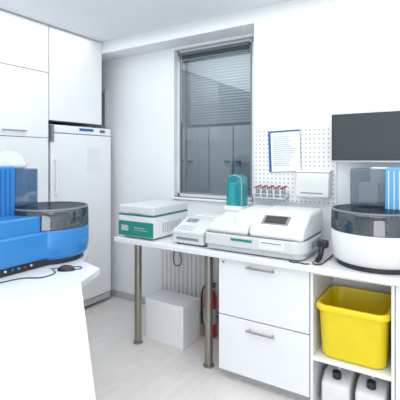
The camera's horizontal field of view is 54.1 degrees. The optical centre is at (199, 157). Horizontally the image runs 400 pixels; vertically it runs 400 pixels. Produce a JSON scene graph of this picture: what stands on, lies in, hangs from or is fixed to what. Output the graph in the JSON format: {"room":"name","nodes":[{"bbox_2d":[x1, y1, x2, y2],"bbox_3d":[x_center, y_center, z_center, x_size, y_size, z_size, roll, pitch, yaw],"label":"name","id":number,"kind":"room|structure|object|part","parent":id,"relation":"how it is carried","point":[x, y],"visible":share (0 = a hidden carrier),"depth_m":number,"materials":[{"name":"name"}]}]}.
{"room":"laboratory","nodes":[
{"label":"laboratory","id":0,"kind":"room"},
{"bbox_2d":[0,0,288,65],"bbox_3d":[-0.145,-1.280,1.634,5.600,0.100,6.200,0,0,33],"label":"ceiling","id":1,"kind":"structure","parent":0,"point":[100,21],"depth_m":3.31,"materials":[{"name":"paint"}]},
{"bbox_2d":[185,51,249,127],"bbox_3d":[0.490,-0.803,4.537,1.550,0.847,0.080,0,0,33],"label":"roller shutter","id":2,"kind":"object","parent":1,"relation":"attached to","point":[217,89],"visible":0.62,"depth_m":4.72,"materials":[{"name":"grey plastic"}]},
{"bbox_3d":[-0.143,-0.802,4.941,0.050,0.845,0.080,0,0,33],"label":"rail","id":3,"kind":"part","parent":2,"relation":"part of","materials":[{"name":"grey metal"}]},
{"bbox_2d":[182,66,249,127],"bbox_3d":[0.189,0.160,4.438,2.750,2.780,1.010,0,0,33],"label":"wall","id":4,"kind":"structure","parent":0,"point":[183,67],"depth_m":5.23,"materials":[{"name":"grey paint"}]},
{"bbox_2d":[84,295,357,399],"bbox_3d":[-0.145,1.600,1.634,5.600,0.100,6.200,0,0,33],"label":"floor","id":5,"kind":"structure","parent":0,"point":[122,369],"depth_m":2.90,"materials":[{"name":"tile"}]},
{"bbox_2d":[0,10,47,202],"bbox_3d":[-1.793,0.162,3.517,0.627,2.777,0.595,0,0,33],"label":"tall cabinet","id":6,"kind":"object","parent":5,"relation":"on","point":[23,41],"visible":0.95,"depth_m":3.43,"materials":[{"name":"white laminate"}]},
{"bbox_3d":[-1.570,-0.235,3.312,0.032,0.012,0.220,0,0,33],"label":"handle","id":7,"kind":"part","parent":6,"relation":"part of","materials":[{"name":"silver metal"}]},
{"bbox_3d":[-1.564,-1.005,3.371,0.020,0.434,0.589,0,0,33],"label":"door","id":8,"kind":"part","parent":6,"relation":"part of","materials":[{"name":"white laminate"}]},
{"bbox_3d":[-1.564,-0.485,3.371,0.020,0.594,0.589,0,0,33],"label":"door","id":9,"kind":"part","parent":6,"relation":"part of","materials":[{"name":"white laminate"}]},
{"bbox_3d":[-1.564,0.642,3.371,0.020,1.649,0.589,0,0,33],"label":"door","id":10,"kind":"part","parent":6,"relation":"part of","materials":[{"name":"white laminate"}]},
{"bbox_2d":[0,252,99,399],"bbox_3d":[-1.067,1.105,1.658,2.378,0.890,2.250,0,0,33],"label":"table","id":11,"kind":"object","parent":5,"relation":"on","point":[45,351],"depth_m":1.45,"materials":[{"name":"white laminate"}]},
{"bbox_2d":[0,269,55,282],"bbox_3d":[-1.004,0.656,2.072,0.105,0.006,0.539,0,0,41],"label":"power cable","id":12,"kind":"object","parent":11,"relation":"on","point":[52,269],"visible":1,"depth_m":2.15,"materials":[{"name":"black plastic"}]},
{"bbox_2d":[0,150,88,277],"bbox_3d":[-1.184,0.302,2.490,0.668,0.715,0.908,0,0,33],"label":"clinical analyser","id":13,"kind":"object","parent":11,"relation":"on","point":[34,235],"visible":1,"depth_m":2.39,"materials":[{"name":"blue plastic"}]},
{"bbox_3d":[-1.302,0.250,2.312,0.160,0.400,0.360,0,0,33],"label":"panel","id":14,"kind":"part","parent":13,"relation":"part of","materials":[{"name":"blue plastic"}]},
{"bbox_2d":[0,150,26,167],"bbox_3d":[-1.373,0.005,2.440,0.371,0.120,0.420,0,0,33],"label":"hood","id":15,"kind":"object","parent":13,"relation":"attached to","point":[8,158],"depth_m":2.46,"materials":[{"name":"white plastic"}]},
{"bbox_2d":[50,265,81,271],"bbox_3d":[-0.797,0.644,2.321,0.182,0.032,0.097,0,0,-2],"label":"computer mouse","id":16,"kind":"object","parent":11,"relation":"on","point":[64,268],"visible":1,"depth_m":2.29,"materials":[{"name":"black plastic"}]},
{"bbox_2d":[48,124,110,307],"bbox_3d":[-1.403,0.618,4.102,0.625,1.865,0.769,0,0,33],"label":"refrigerator","id":17,"kind":"object","parent":5,"relation":"on","point":[69,177],"visible":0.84,"depth_m":4.04,"materials":[{"name":"white metal"}]},
{"bbox_3d":[-1.342,0.175,3.659,0.045,0.350,0.020,0,0,33],"label":"handle","id":18,"kind":"part","parent":17,"relation":"part of","materials":[{"name":"white plastic"}]},
{"bbox_3d":[-1.198,-0.278,3.973,0.040,0.075,0.765,0,0,33],"label":"control panel","id":19,"kind":"part","parent":17,"relation":"part of","materials":[{"name":"white plastic"}]},
{"bbox_3d":[-1.198,1.486,3.973,0.030,0.058,0.765,0,0,33],"label":"panel","id":20,"kind":"part","parent":17,"relation":"part of","materials":[{"name":"grey plastic"}]},
{"bbox_2d":[145,290,199,349],"bbox_3d":[-0.234,1.377,3.376,0.398,0.345,0.258,0,0,33],"label":"carton","id":21,"kind":"object","parent":5,"relation":"on","point":[172,318],"visible":1,"depth_m":3.28,"materials":[{"name":"white cardboard"}]},
{"bbox_3d":[-0.234,1.242,3.376,0.398,0.075,0.258,0,0,33],"label":"lid","id":22,"kind":"part","parent":21,"relation":"part of","materials":[{"name":"white cardboard"}]},
{"bbox_2d":[182,128,186,191],"bbox_3d":[-0.258,0.585,5.061,0.325,1.930,0.240,0,0,33],"label":"tall cabinet","id":23,"kind":"object","parent":5,"relation":"on","point":[184,130],"visible":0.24,"depth_m":4.91,"materials":[{"name":"white laminate"}]},
{"bbox_2d":[187,127,208,192],"bbox_3d":[0.020,0.585,4.884,0.325,1.930,0.240,0,0,33],"label":"tall cabinet","id":24,"kind":"object","parent":5,"relation":"on","point":[197,137],"visible":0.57,"depth_m":4.79,"materials":[{"name":"white laminate"}]},
{"bbox_2d":[201,283,216,337],"bbox_3d":[0.087,1.317,3.417,0.123,0.465,0.121,0,0,-38],"label":"fire extinguisher","id":25,"kind":"object","parent":5,"relation":"on","point":[214,284],"visible":0.53,"depth_m":3.39,"materials":[{"name":"red paint"}]},
{"bbox_3d":[0.088,1.365,3.418,0.121,0.130,0.121,0,0,33],"label":"label plate","id":26,"kind":"part","parent":25,"relation":"part of","materials":[{"name":"grey plastic"}]},
{"bbox_2d":[209,125,233,193],"bbox_3d":[0.298,0.585,4.707,0.325,1.930,0.240,0,0,33],"label":"tall cabinet","id":27,"kind":"object","parent":5,"relation":"on","point":[221,138],"visible":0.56,"depth_m":4.62,"materials":[{"name":"white laminate"}]},
{"bbox_2d":[234,124,249,194],"bbox_3d":[0.577,0.585,4.530,0.325,1.930,0.240,0,0,33],"label":"tall cabinet","id":28,"kind":"object","parent":5,"relation":"on","point":[241,132],"visible":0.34,"depth_m":4.47,"materials":[{"name":"white laminate"}]},
{"bbox_2d":[114,234,399,368],"bbox_3d":[0.810,1.105,2.780,3.120,0.890,0.800,0,0,33],"label":"countertop","id":29,"kind":"structure","parent":5,"relation":"on","point":[331,267],"depth_m":2.89,"materials":[{"name":"laminate"}]},
{"bbox_3d":[-0.521,1.125,3.296,0.090,0.850,0.090,0,0,33],"label":"leg","id":30,"kind":"part","parent":29,"relation":"part of","materials":[{"name":"metal"}]},
{"bbox_2d":[119,199,187,239],"bbox_3d":[-0.400,0.525,3.401,0.376,0.270,0.499,0,0,33],"label":"centrifuge","id":31,"kind":"object","parent":29,"relation":"on","point":[150,219],"visible":0.89,"depth_m":3.23,"materials":[{"name":"white plastic"}]},
{"bbox_3d":[-0.527,0.580,3.202,0.370,0.120,0.009,0,0,33],"label":"control panel","id":32,"kind":"part","parent":31,"relation":"part of","materials":[{"name":"green plastic"}]},
{"bbox_3d":[-0.397,0.427,3.407,0.376,0.075,0.486,0,0,33],"label":"lid","id":33,"kind":"part","parent":31,"relation":"part of","materials":[{"name":"white plastic"}]},
{"bbox_2d":[163,219,180,231],"bbox_3d":[-0.236,0.570,3.313,0.003,0.080,0.255,0,0,33],"label":"vent","id":34,"kind":"object","parent":31,"relation":"attached to","point":[168,224],"depth_m":3.29,"materials":[{"name":"grey plastic"}]},
{"bbox_2d":[173,251,181,265],"bbox_3d":[-0.212,0.856,3.633,0.107,0.293,0.010,0,0,33],"label":"power cable","id":35,"kind":"object","parent":29,"relation":"hanging from","point":[174,251],"visible":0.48,"depth_m":3.63,"materials":[{"name":"black plastic"}]},
{"bbox_2d":[173,213,221,246],"bbox_3d":[0.023,0.562,3.138,0.285,0.195,0.444,0,0,33],"label":"printer","id":36,"kind":"object","parent":29,"relation":"on","point":[193,229],"visible":0.78,"depth_m":3.00,"materials":[{"name":"white plastic"}]},
{"bbox_3d":[0.066,1.125,2.922,0.090,0.850,0.090,0,0,33],"label":"leg","id":37,"kind":"part","parent":29,"relation":"part of","materials":[{"name":"metal"}]},
{"bbox_2d":[206,205,322,259],"bbox_3d":[0.474,0.511,2.850,0.737,0.297,0.502,0,0,33],"label":"spectrophotometer","id":38,"kind":"object","parent":29,"relation":"on","point":[278,231],"visible":0.97,"depth_m":2.66,"materials":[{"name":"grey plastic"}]},
{"bbox_3d":[0.255,0.446,3.011,0.155,0.056,0.366,0,0,33],"label":"sample lid","id":39,"kind":"part","parent":38,"relation":"part of","materials":[{"name":"white plastic"}]},
{"bbox_2d":[224,179,248,211],"bbox_3d":[0.293,0.273,3.121,0.156,0.290,0.140,0,0,33],"label":"dispenser","id":40,"kind":"object","parent":38,"relation":"on","point":[236,191],"visible":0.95,"depth_m":3.10,"materials":[{"name":"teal plastic"}]},
{"bbox_3d":[0.467,0.577,2.566,0.180,0.057,0.010,0,0,33],"label":"drawer","id":41,"kind":"part","parent":38,"relation":"part of","materials":[{"name":"white plastic"}]},
{"bbox_2d":[312,239,332,264],"bbox_3d":[0.819,0.597,2.580,0.070,0.123,0.409,0,0,33],"label":"barcode scanner","id":42,"kind":"object","parent":29,"relation":"on","point":[321,243],"visible":0.91,"depth_m":2.52,"materials":[{"name":"black plastic"}]},
{"bbox_3d":[0.769,0.611,2.510,0.032,0.093,0.124,0,0,33],"label":"handle","id":43,"kind":"part","parent":42,"relation":"part of","materials":[{"name":"black plastic"}]},
{"bbox_2d":[331,167,399,274],"bbox_3d":[1.269,0.360,2.346,0.930,0.600,0.551,0,0,33],"label":"clinical analyser","id":44,"kind":"object","parent":29,"relation":"on","point":[365,236],"visible":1,"depth_m":2.29,"materials":[{"name":"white plastic"}]},
{"bbox_2d":[359,182,378,203],"bbox_3d":[1.129,0.190,2.607,0.213,0.240,0.180,0,0,33],"label":"hood","id":45,"kind":"object","parent":44,"relation":"attached to","point":[368,191],"depth_m":2.55,"materials":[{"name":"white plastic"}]},
{"bbox_3d":[1.401,0.255,2.362,0.505,0.390,0.160,0,0,33],"label":"panel","id":46,"kind":"part","parent":44,"relation":"part of","materials":[{"name":"blue plastic"}]},
{"bbox_2d":[219,258,309,399],"bbox_3d":[0.537,1.126,2.816,0.646,0.848,0.554,0,0,33],"label":"base cabinet","id":47,"kind":"object","parent":5,"relation":"on","point":[264,315],"visible":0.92,"depth_m":2.59,"materials":[{"name":"white laminate"}]},
{"bbox_3d":[0.399,1.165,2.595,0.205,0.014,0.034,0,0,33],"label":"handle","id":48,"kind":"part","parent":47,"relation":"part of","materials":[{"name":"silver metal"}]},
{"bbox_3d":[0.399,0.740,2.595,0.205,0.014,0.034,0,0,33],"label":"handle","id":49,"kind":"part","parent":47,"relation":"part of","materials":[{"name":"silver metal"}]},
{"bbox_3d":[0.412,1.298,2.619,0.646,0.385,0.020,0,0,33],"label":"drawer","id":50,"kind":"part","parent":47,"relation":"part of","materials":[{"name":"white laminate"}]},
{"bbox_3d":[0.412,0.902,2.619,0.646,0.390,0.020,0,0,33],"label":"drawer","id":51,"kind":"part","parent":47,"relation":"part of","materials":[{"name":"white laminate"}]},
{"bbox_2d":[322,364,356,399],"bbox_3d":[0.895,1.430,2.513,0.170,0.240,0.260,0,0,33],"label":"jerrycan","id":52,"kind":"object","parent":5,"relation":"on","point":[338,383],"visible":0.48,"depth_m":2.43,"materials":[{"name":"white plastic"}]},
{"bbox_2d":[310,273,395,399],"bbox_3d":[1.024,1.126,2.528,0.474,0.848,0.515,0,0,33],"label":"open shelf unit","id":53,"kind":"object","parent":5,"relation":"on","point":[319,283],"visible":0.2,"depth_m":2.44,"materials":[{"name":"white laminate"}]},
{"bbox_3d":[1.018,1.238,2.520,0.438,0.027,0.495,0,0,33],"label":"shelf","id":54,"kind":"part","parent":53,"relation":"part of","materials":[{"name":"white laminate"}]},
{"bbox_2d":[316,285,390,368],"bbox_3d":[0.996,1.058,2.484,0.426,0.332,0.446,0,0,33],"label":"tub","id":55,"kind":"object","parent":53,"relation":"on","point":[355,322],"visible":0.84,"depth_m":2.34,"materials":[{"name":"yellow plastic"}]},
{"bbox_2d":[355,373,390,399],"bbox_3d":[1.064,1.430,2.405,0.170,0.240,0.260,0,0,33],"label":"jerrycan","id":56,"kind":"object","parent":5,"relation":"on","point":[368,387],"visible":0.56,"depth_m":2.33,"materials":[{"name":"white plastic"}]},
{"bbox_2d":[396,286,399,399],"bbox_3d":[1.535,1.126,2.180,0.754,0.848,0.554,0,0,33],"label":"base cabinet","id":57,"kind":"object","parent":5,"relation":"on","point":[397,287],"visible":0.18,"depth_m":2.17,"materials":[{"name":"white laminate"}]},
{"bbox_2d":[82,0,399,315],"bbox_3d":[0.882,0.160,3.171,5.520,2.780,0.383,0,0,33],"label":"wall","id":58,"kind":"structure","parent":0,"point":[314,60],"depth_m":3.13,"materials":[{"name":"paint"}]},
{"bbox_2d":[48,26,101,126],"bbox_3d":[-1.469,-0.788,4.054,0.595,0.877,0.650,0,0,33],"label":"upper cabinet","id":59,"kind":"object","parent":58,"relation":"attached to","point":[74,61],"visible":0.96,"depth_m":3.86,"materials":[{"name":"white laminate"}]},
{"bbox_2d":[93,90,106,127],"bbox_3d":[-1.154,-0.560,4.508,0.210,0.420,0.034,0,0,33],"label":"air vent","id":60,"kind":"object","parent":58,"relation":"in","point":[104,92],"visible":0.49,"depth_m":4.46,"materials":[{"name":"grey plastic"}]},
{"bbox_2d":[110,289,218,323],"bbox_3d":[-0.425,1.515,4.056,2.365,0.070,0.015,0,0,33],"label":"baseboard","id":61,"kind":"structure","parent":58,"relation":"attached to","point":[123,295],"depth_m":4.30,"materials":[{"name":"grey plastic"}]},
{"bbox_2d":[101,9,253,60],"bbox_3d":[-0.486,-1.170,3.960,2.365,0.120,0.243,0,0,33],"label":"beam","id":62,"kind":"structure","parent":58,"relation":"attached to","point":[240,23],"depth_m":3.67,"materials":[{"name":"paint"}]},
{"bbox_2d":[160,249,218,309],"bbox_3d":[0.044,1.180,3.699,1.000,0.740,0.111,0,0,33],"label":"radiator","id":63,"kind":"object","parent":58,"relation":"attached to","point":[188,278],"visible":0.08,"depth_m":3.75,"materials":[{"name":"white metal"}]},
{"bbox_2d":[172,38,252,203],"bbox_3d":[0.121,-0.340,3.759,0.885,1.500,0.130,0,0,33],"label":"window","id":64,"kind":"structure","parent":58,"relation":"in","point":[207,196],"depth_m":3.77,"materials":[{"name":"white plastic"}]},
{"bbox_3d":[0.111,0.400,3.743,0.885,0.020,0.092,0,0,33],"label":"sill","id":65,"kind":"part","parent":64,"relation":"part of","materials":[{"name":"white laminate"}]},
{"bbox_2d":[178,41,249,157],"bbox_3d":[0.115,-0.530,3.756,0.782,1.050,0.042,0,0,33],"label":"blind","id":66,"kind":"object","parent":64,"relation":"attached to","point":[241,46],"visible":1,"depth_m":3.77,"materials":[{"name":"grey plastic"}]},
{"bbox_3d":[-0.206,-0.515,3.943,0.014,1.020,0.013,0,0,-4],"label":"cord","id":67,"kind":"part","parent":66,"relation":"part of","materials":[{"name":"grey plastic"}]},
{"bbox_3d":[0.117,-0.978,3.758,0.782,0.010,0.029,0,0,33],"label":"rail","id":68,"kind":"part","parent":66,"relation":"part of","materials":[{"name":"grey plastic"}]},
{"bbox_2d":[255,125,336,204],"bbox_3d":[0.725,0.050,3.036,0.650,0.590,0.013,0,0,33],"label":"pegboard","id":69,"kind":"object","parent":58,"relation":"attached to","point":[315,140],"visible":0.64,"depth_m":2.99,"materials":[{"name":"white metal"}]},
{"bbox_2d":[253,191,288,198],"bbox_3d":[0.555,0.290,3.086,0.270,0.050,0.085,0,0,33],"label":"test tube rack","id":70,"kind":"object","parent":69,"relation":"hanging from","point":[270,194],"visible":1,"depth_m":3.08,"materials":[{"name":"white plastic"}]},
{"bbox_2d":[268,129,300,171],"bbox_3d":[0.659,-0.052,3.064,0.271,0.334,0.010,0,0,33],"label":"paper sheet","id":71,"kind":"object","parent":69,"relation":"hanging from","point":[284,146],"visible":0.91,"depth_m":3.06,"materials":[{"name":"white paper"}]},
{"bbox_2d":[295,170,332,198],"bbox_3d":[0.837,0.193,2.896,0.254,0.205,0.103,0,0,33],"label":"dispenser","id":72,"kind":"object","parent":69,"relation":"attached to","point":[317,184],"visible":1,"depth_m":2.85,"materials":[{"name":"grey plastic"}]},
{"bbox_3d":[0.845,0.098,2.908,0.254,0.015,0.073,0,0,33],"label":"lid","id":73,"kind":"part","parent":72,"relation":"part of","materials":[{"name":"white plastic"}]},
{"bbox_2d":[332,110,399,162],"bbox_3d":[1.196,-0.140,2.678,0.558,0.341,0.110,0,0,33],"label":"monitor","id":74,"kind":"object","parent":58,"relation":"attached to","point":[366,137],"visible":1,"depth_m":2.66,"materials":[{"name":"black plastic"}]}
]}

